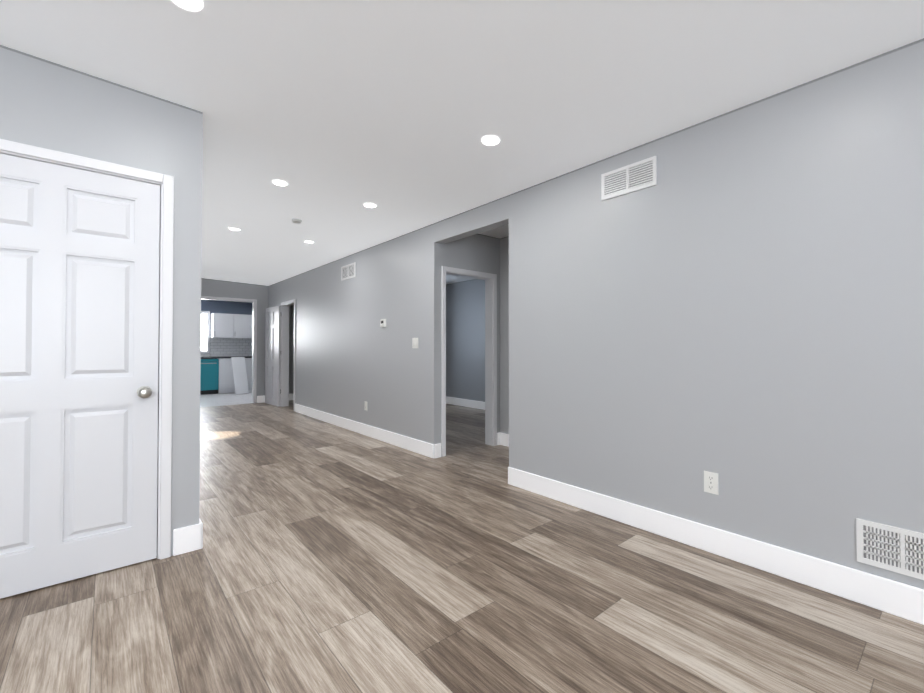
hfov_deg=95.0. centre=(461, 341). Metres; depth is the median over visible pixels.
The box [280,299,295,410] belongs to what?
door frame
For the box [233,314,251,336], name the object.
upper cabinet
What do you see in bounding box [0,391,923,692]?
floor
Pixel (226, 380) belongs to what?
base cabinet
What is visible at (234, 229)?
recessed light
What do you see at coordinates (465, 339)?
wall
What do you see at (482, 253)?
wall
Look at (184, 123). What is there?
wall
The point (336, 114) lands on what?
ceiling
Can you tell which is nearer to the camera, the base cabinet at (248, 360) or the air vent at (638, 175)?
the air vent at (638, 175)
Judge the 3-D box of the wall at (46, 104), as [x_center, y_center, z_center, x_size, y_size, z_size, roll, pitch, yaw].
[-3.209,-0.183,1.089,3.990,2.700,0.120,1,-1,-40]
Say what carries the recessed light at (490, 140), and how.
in the ceiling
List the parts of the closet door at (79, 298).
knob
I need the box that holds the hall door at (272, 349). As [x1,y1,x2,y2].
[265,306,280,406]
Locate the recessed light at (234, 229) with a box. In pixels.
[229,227,240,230]
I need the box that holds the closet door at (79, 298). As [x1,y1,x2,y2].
[0,153,159,598]
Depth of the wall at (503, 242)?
4.99 m
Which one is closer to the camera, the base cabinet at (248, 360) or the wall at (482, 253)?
the wall at (482, 253)
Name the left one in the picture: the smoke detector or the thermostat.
the smoke detector
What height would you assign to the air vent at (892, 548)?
0.192 m
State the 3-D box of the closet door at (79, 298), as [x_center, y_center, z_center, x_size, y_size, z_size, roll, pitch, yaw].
[-1.973,0.154,2.031,0.844,2.034,0.099,1,-1,-40]
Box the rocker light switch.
[412,338,417,347]
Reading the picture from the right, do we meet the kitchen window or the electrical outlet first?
the electrical outlet
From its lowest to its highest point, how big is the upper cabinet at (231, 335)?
0.620 m
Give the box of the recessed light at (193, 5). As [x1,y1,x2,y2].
[171,0,203,11]
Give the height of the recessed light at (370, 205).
0.010 m
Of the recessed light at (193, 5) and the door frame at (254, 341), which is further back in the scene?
the door frame at (254, 341)
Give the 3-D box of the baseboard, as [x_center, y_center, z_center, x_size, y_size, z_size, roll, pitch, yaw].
[-1.502,1.120,3.122,9.000,0.145,12.200,1,-1,-40]
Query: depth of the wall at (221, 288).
8.82 m
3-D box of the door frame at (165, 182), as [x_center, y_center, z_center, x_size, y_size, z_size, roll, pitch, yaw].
[-2.013,0.127,2.080,0.968,2.104,0.136,1,-1,-40]
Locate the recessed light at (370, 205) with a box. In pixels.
[363,203,376,207]
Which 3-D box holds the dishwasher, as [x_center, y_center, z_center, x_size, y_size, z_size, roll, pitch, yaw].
[-6.451,0.854,10.550,0.594,0.868,0.625,1,-1,-40]
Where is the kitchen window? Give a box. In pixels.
[201,311,209,352]
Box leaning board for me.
[231,357,248,393]
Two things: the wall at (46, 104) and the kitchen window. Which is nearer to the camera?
the wall at (46, 104)
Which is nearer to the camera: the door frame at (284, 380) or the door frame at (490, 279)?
the door frame at (490, 279)
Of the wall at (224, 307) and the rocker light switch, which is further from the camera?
the wall at (224, 307)
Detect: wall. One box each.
[0,45,167,174]
[168,101,202,555]
[201,278,293,402]
[201,299,251,337]
[268,38,923,588]
[443,234,498,432]
[446,279,484,401]
[499,236,508,433]
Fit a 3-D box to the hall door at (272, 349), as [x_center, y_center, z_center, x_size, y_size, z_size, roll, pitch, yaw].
[-3.785,0.278,8.468,0.035,1.950,0.720,1,-1,-44]
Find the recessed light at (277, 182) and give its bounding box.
[272,179,287,185]
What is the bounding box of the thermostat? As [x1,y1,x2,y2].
[380,319,385,326]
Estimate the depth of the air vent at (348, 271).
5.97 m
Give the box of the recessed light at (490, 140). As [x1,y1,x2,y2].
[481,135,500,145]
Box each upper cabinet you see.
[211,313,232,336]
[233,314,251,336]
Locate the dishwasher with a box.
[200,359,218,394]
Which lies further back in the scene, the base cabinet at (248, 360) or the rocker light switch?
the base cabinet at (248, 360)
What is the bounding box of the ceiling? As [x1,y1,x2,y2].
[0,0,923,285]
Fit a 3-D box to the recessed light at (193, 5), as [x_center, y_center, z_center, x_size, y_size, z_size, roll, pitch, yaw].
[-1.085,-1.345,1.662,0.128,0.010,0.128,1,-1,-40]
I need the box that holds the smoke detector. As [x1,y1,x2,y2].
[292,218,301,223]
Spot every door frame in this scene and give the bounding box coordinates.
[0,139,173,559]
[201,296,256,402]
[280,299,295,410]
[441,266,496,456]
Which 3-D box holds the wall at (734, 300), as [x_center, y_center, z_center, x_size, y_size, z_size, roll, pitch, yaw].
[-0.117,-0.142,4.303,0.120,2.700,12.440,1,-1,-40]
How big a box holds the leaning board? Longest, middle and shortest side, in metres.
0.970 x 0.310 x 0.018 m
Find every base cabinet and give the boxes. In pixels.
[213,357,234,392]
[245,357,251,391]
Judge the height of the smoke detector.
0.028 m
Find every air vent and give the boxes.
[341,262,355,280]
[601,156,656,200]
[856,518,923,579]
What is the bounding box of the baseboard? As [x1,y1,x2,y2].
[173,394,923,624]
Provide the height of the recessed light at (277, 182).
0.010 m

